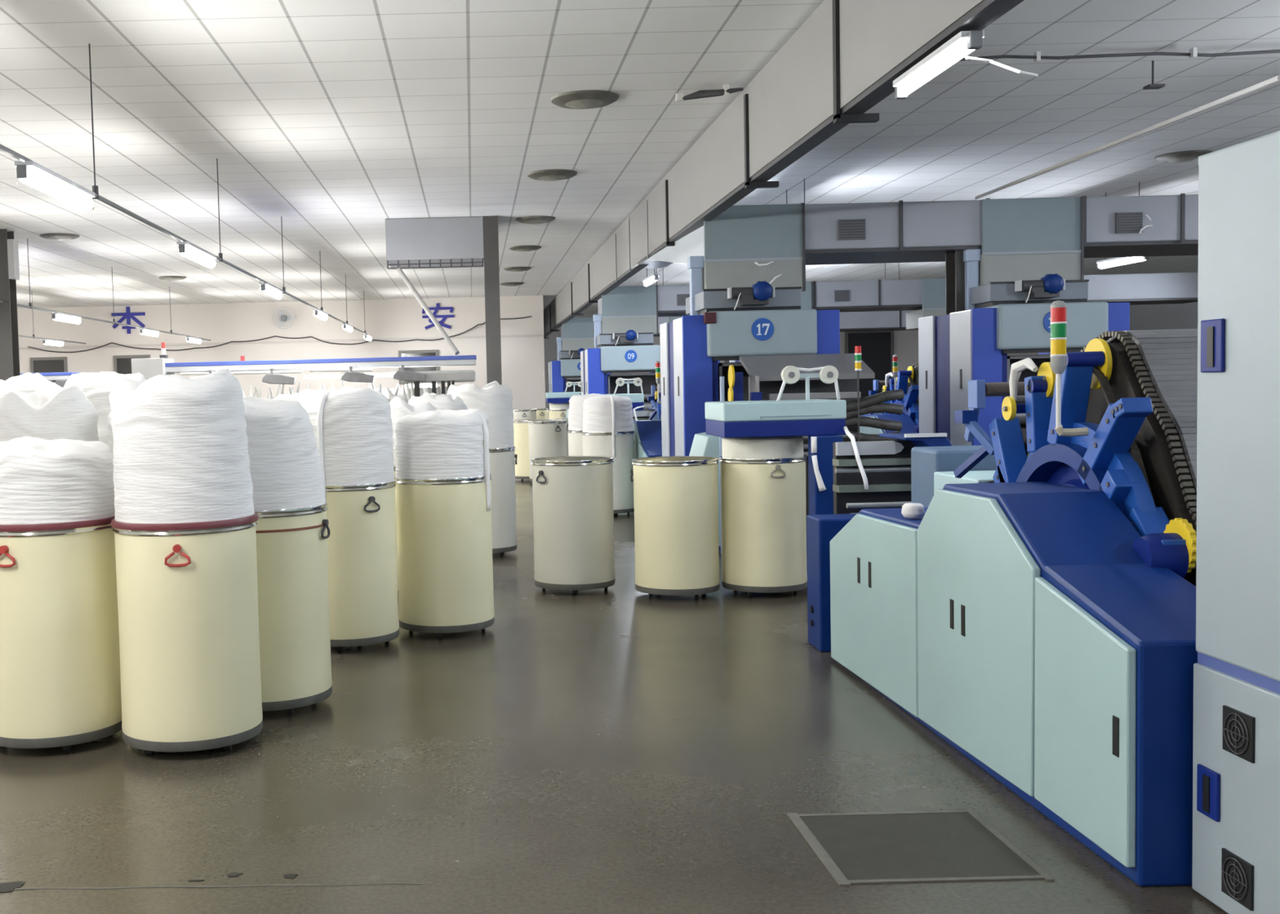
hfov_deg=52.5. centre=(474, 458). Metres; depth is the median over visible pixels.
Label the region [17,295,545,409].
wall
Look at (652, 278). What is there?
lamp
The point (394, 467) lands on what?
can
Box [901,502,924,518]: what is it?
tuft
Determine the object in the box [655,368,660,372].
lamp
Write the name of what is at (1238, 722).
vent
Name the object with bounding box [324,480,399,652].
can
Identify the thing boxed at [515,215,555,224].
ceiling vent
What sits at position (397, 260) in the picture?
grille
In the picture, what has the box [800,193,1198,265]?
duct
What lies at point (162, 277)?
ceiling vent
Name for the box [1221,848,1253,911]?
vent
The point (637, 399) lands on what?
coiler
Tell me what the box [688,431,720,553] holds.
box
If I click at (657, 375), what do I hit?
lamp
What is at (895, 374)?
lamp
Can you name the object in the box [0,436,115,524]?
cotton sliver
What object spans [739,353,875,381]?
tray
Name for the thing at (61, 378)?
frame
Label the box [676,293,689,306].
grille
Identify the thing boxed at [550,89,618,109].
ceiling vent
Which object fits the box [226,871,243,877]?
chip
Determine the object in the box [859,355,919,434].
machine
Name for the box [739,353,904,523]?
machine
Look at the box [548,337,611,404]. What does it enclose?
machine
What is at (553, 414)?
can
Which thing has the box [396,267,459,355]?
pipe
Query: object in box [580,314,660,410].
machine
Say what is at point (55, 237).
ceiling vent
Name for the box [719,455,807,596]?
can
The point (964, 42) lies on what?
lamp
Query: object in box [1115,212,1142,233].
grille
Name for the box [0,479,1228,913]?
floor
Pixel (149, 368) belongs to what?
machine
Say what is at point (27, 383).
cotton sliver
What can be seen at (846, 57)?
duct
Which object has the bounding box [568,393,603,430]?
cotton sliver
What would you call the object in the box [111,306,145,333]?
sign
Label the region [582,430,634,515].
can
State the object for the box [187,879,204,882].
chip
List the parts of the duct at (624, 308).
panel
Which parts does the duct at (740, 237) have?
panel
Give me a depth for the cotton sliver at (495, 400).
11.65 m
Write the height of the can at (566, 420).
1.003 m
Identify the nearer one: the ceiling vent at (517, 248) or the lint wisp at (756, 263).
the lint wisp at (756, 263)
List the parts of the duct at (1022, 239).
panel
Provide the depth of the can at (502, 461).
11.70 m
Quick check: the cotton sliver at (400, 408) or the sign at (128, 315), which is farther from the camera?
the sign at (128, 315)
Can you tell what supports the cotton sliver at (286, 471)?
on the can at (292, 562)
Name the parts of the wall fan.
fan motor, blade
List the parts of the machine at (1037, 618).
view panel, delivery plate, door, door, bracket arm, bracket arm, bracket arm, bracket arm, door, return chain, bracket arm, bracket arm, bracket arm, flat chain, bracket arm, bracket arm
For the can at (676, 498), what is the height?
1.003 m
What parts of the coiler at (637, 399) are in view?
guide post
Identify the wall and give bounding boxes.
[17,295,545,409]
[543,313,1038,408]
[1129,302,1197,330]
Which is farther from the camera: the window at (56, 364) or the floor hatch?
the window at (56, 364)
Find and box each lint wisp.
[754,261,773,266]
[768,274,781,284]
[1138,225,1152,234]
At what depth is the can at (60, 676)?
5.54 m
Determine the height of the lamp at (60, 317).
0.130 m
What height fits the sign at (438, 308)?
0.713 m
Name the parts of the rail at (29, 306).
hanging rod, hanging rod, hanging rod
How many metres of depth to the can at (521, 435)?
20.98 m
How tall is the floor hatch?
0.006 m
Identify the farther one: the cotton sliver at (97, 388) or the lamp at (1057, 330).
the cotton sliver at (97, 388)
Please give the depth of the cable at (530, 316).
35.28 m
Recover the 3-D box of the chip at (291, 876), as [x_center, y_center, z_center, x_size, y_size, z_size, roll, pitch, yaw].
[-0.592,1.340,4.117,0.048,0.002,0.043,-1,3,0]
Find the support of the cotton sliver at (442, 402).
on the can
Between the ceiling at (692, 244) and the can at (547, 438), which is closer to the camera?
the ceiling at (692, 244)
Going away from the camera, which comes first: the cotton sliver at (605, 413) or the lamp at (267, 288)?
the cotton sliver at (605, 413)
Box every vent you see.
[39,233,79,240]
[157,275,186,280]
[499,282,524,286]
[502,266,531,271]
[508,245,541,251]
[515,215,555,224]
[526,168,577,181]
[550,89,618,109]
[1154,150,1212,162]
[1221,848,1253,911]
[1222,705,1255,763]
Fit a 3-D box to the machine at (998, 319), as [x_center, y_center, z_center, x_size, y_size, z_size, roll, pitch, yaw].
[5.740,-0.767,13.505,1.566,2.865,1.663,-1,3,0]
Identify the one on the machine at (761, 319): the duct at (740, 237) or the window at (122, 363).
the duct at (740, 237)
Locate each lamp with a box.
[14,160,95,211]
[42,339,64,346]
[51,312,81,324]
[138,328,159,337]
[176,241,216,268]
[186,337,201,343]
[240,355,244,360]
[258,282,282,299]
[313,309,328,320]
[342,323,353,332]
[363,333,372,341]
[642,268,659,286]
[655,363,660,367]
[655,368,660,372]
[655,373,660,377]
[655,377,660,383]
[656,268,663,285]
[786,178,804,204]
[854,346,861,441]
[884,262,899,279]
[893,30,1038,99]
[893,356,897,361]
[893,362,897,366]
[893,367,897,372]
[893,372,897,377]
[1050,307,1066,322]
[1050,323,1066,337]
[1050,339,1066,355]
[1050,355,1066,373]
[1096,182,1149,268]
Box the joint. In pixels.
[14,882,424,889]
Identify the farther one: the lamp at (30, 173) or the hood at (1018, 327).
the hood at (1018, 327)
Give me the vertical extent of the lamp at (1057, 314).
0.054 m
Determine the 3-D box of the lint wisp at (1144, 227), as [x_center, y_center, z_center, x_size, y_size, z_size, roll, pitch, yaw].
[6.933,-2.366,13.240,0.141,0.094,0.023,-1,3,0]
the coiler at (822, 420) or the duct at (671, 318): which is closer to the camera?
the coiler at (822, 420)
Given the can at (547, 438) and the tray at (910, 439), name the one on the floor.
the can at (547, 438)
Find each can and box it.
[0,515,122,752]
[111,512,262,755]
[253,501,332,715]
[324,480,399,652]
[393,466,398,596]
[394,473,494,638]
[488,446,517,556]
[512,409,536,420]
[513,419,550,481]
[528,408,549,419]
[528,420,567,481]
[530,456,615,595]
[548,409,566,419]
[550,418,568,456]
[567,429,582,456]
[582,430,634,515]
[630,456,719,599]
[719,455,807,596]
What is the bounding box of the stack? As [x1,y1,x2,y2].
[721,435,803,458]
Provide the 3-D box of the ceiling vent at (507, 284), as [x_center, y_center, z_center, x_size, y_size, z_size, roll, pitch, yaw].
[0.895,-4.197,30.918,0.600,0.075,0.600,-1,3,0]
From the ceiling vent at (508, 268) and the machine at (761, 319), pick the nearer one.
the machine at (761, 319)
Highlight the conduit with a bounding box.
[974,75,1279,199]
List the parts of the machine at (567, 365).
door, door, post, support post, frame, panel, motor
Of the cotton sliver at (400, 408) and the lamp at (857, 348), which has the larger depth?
the lamp at (857, 348)
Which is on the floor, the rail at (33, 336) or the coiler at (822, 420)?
the coiler at (822, 420)
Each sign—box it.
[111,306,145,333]
[422,303,453,329]
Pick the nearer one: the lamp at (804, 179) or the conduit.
the conduit
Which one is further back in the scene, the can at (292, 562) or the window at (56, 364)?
the window at (56, 364)
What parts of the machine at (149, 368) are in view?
white rod, blue rail, white rod, black rod, black rod, black rod, black rod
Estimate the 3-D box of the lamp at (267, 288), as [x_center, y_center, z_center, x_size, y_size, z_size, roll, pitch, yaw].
[-2.717,-2.241,17.149,0.110,0.130,1.400,-1,3,0]
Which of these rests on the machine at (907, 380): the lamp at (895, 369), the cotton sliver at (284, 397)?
the lamp at (895, 369)
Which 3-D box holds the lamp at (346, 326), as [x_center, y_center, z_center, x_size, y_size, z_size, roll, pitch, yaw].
[-2.731,-2.817,27.634,0.110,0.130,1.400,-1,3,0]
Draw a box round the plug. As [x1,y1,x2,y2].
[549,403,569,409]
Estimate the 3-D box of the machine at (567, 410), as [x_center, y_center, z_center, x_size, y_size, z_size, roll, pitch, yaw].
[2.703,-0.921,27.132,1.591,1.830,4.325,-1,3,0]
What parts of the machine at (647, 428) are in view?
door, delivery plate, view panel, door, bracket arm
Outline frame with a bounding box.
[20,372,81,387]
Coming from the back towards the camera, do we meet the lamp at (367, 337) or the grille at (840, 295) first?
the lamp at (367, 337)
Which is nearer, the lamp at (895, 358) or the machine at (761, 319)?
the machine at (761, 319)
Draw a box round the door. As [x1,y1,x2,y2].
[844,330,893,399]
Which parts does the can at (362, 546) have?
handle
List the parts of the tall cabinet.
handle, handle, door, door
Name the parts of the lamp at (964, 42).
loose wire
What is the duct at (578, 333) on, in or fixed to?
on the machine at (567, 365)
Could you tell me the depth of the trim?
35.33 m
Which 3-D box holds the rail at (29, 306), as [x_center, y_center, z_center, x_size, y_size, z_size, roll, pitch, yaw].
[-6.967,-2.611,14.870,0.044,1.090,38.000,-1,3,0]
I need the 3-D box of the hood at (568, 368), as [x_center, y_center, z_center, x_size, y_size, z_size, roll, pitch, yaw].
[2.818,-2.419,34.423,1.085,0.485,1.400,-1,3,0]
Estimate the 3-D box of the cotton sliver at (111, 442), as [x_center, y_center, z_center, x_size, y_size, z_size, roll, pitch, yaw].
[-1.702,-0.051,7.055,0.602,0.534,0.606,-1,3,0]
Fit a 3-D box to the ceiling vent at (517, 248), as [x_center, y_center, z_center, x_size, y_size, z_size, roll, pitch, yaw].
[0.906,-3.764,23.030,0.600,0.075,0.600,-1,3,0]
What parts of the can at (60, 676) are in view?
handle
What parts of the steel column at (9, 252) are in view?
plate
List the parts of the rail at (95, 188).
hanging rod, hanging rod, hanging rod, hanging rod, hanging rod, hanging rod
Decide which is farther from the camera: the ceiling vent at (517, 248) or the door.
the door
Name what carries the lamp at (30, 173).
attached to the rail at (95, 188)
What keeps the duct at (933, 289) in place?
attached to the duct at (1169, 288)
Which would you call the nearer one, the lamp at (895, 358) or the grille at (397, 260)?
the lamp at (895, 358)
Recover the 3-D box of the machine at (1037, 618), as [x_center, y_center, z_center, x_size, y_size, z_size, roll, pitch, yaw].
[2.732,0.240,5.963,1.591,1.830,4.325,-1,3,0]
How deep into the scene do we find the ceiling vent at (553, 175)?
14.99 m
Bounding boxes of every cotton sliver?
[0,372,55,393]
[0,382,99,441]
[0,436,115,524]
[63,371,146,445]
[106,412,114,453]
[108,367,254,524]
[242,396,324,510]
[273,388,333,400]
[294,386,394,501]
[389,396,435,466]
[394,408,490,511]
[408,392,467,410]
[447,381,514,448]
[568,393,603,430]
[582,395,633,457]
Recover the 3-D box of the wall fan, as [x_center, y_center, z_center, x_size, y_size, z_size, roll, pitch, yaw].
[-5.228,-3.855,35.184,0.600,0.596,0.300,-1,3,0]
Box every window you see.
[30,356,67,382]
[113,355,151,374]
[398,349,439,384]
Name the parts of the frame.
blue rail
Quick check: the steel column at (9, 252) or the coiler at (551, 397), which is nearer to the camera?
the steel column at (9, 252)
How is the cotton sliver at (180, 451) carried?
on the can at (187, 593)
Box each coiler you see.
[545,381,581,403]
[601,377,644,420]
[704,365,869,515]
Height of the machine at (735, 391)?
1.710 m
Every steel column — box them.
[0,229,20,381]
[483,215,502,385]
[945,250,964,315]
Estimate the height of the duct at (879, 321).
0.515 m
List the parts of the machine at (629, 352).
door, frame, door, post, support post, motor mount, panel, motor, frame, frame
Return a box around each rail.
[0,43,366,334]
[0,238,210,341]
[18,297,85,344]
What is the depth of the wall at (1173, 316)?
42.56 m
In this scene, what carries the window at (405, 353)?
in the wall at (522, 358)
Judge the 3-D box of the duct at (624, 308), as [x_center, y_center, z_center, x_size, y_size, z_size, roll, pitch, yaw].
[2.881,-2.776,24.256,1.040,0.900,0.965,-1,3,0]
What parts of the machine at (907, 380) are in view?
door, bracket arm, bracket arm, bracket arm, bracket arm, return chain, bracket arm, flat chain, bracket arm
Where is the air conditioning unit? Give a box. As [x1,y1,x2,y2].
[385,216,484,269]
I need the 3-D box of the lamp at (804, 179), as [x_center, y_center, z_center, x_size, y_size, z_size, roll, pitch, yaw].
[4.123,-3.121,16.459,0.110,0.800,1.300,-1,3,0]
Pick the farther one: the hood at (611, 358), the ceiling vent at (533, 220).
the hood at (611, 358)
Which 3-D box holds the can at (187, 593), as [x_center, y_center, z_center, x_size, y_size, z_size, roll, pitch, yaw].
[-1.266,0.762,5.695,0.638,1.017,0.646,-1,3,0]
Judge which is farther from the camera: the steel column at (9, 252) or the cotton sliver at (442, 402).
the steel column at (9, 252)
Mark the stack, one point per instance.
(763, 447)
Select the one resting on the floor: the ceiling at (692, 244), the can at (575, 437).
the can at (575, 437)
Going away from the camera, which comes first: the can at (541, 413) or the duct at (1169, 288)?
the duct at (1169, 288)
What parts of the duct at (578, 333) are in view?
panel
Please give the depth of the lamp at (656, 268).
25.90 m
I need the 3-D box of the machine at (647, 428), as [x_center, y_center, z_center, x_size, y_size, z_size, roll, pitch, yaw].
[2.717,-0.343,16.597,1.591,1.830,4.325,-1,3,0]
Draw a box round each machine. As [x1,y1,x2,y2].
[131,342,476,403]
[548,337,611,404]
[563,393,581,418]
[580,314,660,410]
[632,360,662,458]
[659,256,839,456]
[719,364,762,554]
[728,360,740,362]
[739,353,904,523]
[806,300,1197,886]
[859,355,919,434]
[918,248,1129,446]
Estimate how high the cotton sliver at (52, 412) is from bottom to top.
0.649 m
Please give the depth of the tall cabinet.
3.53 m
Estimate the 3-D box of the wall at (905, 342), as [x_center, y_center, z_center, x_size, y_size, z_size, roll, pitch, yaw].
[12.422,-3.266,45.056,21.000,4.060,0.300,-1,3,0]
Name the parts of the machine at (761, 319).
door, frame, door, support post, post, frame, panel, motor mount, motor, post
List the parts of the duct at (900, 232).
frame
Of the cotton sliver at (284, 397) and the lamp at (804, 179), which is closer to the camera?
the cotton sliver at (284, 397)
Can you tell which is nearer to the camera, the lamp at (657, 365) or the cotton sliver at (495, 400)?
the cotton sliver at (495, 400)
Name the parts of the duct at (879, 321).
frame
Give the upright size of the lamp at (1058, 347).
0.056 m
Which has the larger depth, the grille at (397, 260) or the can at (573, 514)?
the grille at (397, 260)
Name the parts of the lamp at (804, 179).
hanging rod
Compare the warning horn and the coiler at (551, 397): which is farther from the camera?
the coiler at (551, 397)
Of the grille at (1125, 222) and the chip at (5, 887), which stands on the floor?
the chip at (5, 887)
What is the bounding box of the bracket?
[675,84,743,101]
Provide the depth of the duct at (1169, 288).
23.83 m
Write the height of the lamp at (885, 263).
0.800 m
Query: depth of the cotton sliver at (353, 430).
7.54 m
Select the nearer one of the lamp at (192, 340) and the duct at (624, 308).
the duct at (624, 308)
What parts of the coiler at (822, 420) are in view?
guide post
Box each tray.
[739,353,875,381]
[879,432,952,447]
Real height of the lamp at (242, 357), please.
0.070 m
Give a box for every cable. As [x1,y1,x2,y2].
[28,315,531,352]
[958,47,1279,89]
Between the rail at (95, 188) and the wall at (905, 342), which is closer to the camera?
the rail at (95, 188)
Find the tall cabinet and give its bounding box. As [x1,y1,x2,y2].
[1191,130,1279,913]
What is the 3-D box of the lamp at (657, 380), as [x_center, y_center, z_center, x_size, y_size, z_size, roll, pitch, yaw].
[2.227,-0.944,15.555,0.056,0.068,0.056,-1,3,0]
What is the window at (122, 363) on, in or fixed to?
in the wall at (522, 358)
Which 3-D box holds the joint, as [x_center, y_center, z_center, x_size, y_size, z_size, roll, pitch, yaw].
[-0.806,1.350,4.045,1.301,0.007,0.014,-1,3,2]
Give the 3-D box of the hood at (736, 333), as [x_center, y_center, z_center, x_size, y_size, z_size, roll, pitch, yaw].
[2.847,-1.263,13.355,1.085,0.485,1.400,-1,3,0]
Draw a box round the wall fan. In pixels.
[272,306,294,328]
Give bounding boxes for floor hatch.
[786,808,1053,886]
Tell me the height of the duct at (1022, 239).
0.900 m
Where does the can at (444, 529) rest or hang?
on the floor
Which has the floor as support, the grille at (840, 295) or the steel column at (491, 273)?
the steel column at (491, 273)
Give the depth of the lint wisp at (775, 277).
13.16 m
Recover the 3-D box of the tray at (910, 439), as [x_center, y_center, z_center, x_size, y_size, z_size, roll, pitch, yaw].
[2.738,-0.059,7.862,0.358,0.180,0.500,-1,3,0]
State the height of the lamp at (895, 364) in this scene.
0.054 m
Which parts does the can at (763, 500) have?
handle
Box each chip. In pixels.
[0,881,25,893]
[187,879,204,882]
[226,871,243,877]
[283,873,297,879]
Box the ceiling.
[0,0,1279,313]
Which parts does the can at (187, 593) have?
handle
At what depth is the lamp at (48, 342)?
31.11 m
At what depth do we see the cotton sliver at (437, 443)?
7.91 m
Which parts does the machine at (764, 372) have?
plate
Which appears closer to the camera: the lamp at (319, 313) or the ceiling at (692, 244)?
the ceiling at (692, 244)
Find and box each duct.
[543,0,1024,338]
[560,310,915,337]
[561,317,594,351]
[597,272,1198,316]
[600,285,657,335]
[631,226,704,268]
[669,315,682,322]
[702,203,805,291]
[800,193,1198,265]
[800,281,813,309]
[906,278,946,329]
[978,196,1084,285]
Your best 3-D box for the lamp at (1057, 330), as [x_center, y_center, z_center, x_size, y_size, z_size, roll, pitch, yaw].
[2.238,-0.491,4.913,0.056,0.054,0.056,-1,3,0]
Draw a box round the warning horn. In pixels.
[702,312,716,324]
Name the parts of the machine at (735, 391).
post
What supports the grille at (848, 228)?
attached to the duct at (900, 232)
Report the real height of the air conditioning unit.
0.728 m
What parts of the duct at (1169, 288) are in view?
frame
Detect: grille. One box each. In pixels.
[386,257,484,269]
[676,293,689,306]
[834,289,849,302]
[838,218,865,239]
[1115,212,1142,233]
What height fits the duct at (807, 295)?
0.900 m
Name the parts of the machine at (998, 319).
door, frame, door, support post, post, frame, panel, motor mount, motor, post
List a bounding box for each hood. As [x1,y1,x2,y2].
[559,359,581,377]
[597,345,660,373]
[700,309,817,360]
[977,302,1108,353]
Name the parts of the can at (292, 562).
handle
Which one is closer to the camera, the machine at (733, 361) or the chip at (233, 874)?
the chip at (233, 874)
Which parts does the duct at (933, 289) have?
panel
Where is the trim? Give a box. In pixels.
[18,334,543,349]
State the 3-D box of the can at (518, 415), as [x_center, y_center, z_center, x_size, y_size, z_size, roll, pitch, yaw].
[1.203,-0.682,31.004,0.626,1.003,0.640,-1,3,0]
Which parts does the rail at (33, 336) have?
hanging rod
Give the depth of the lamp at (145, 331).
27.29 m
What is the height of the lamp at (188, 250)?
0.130 m

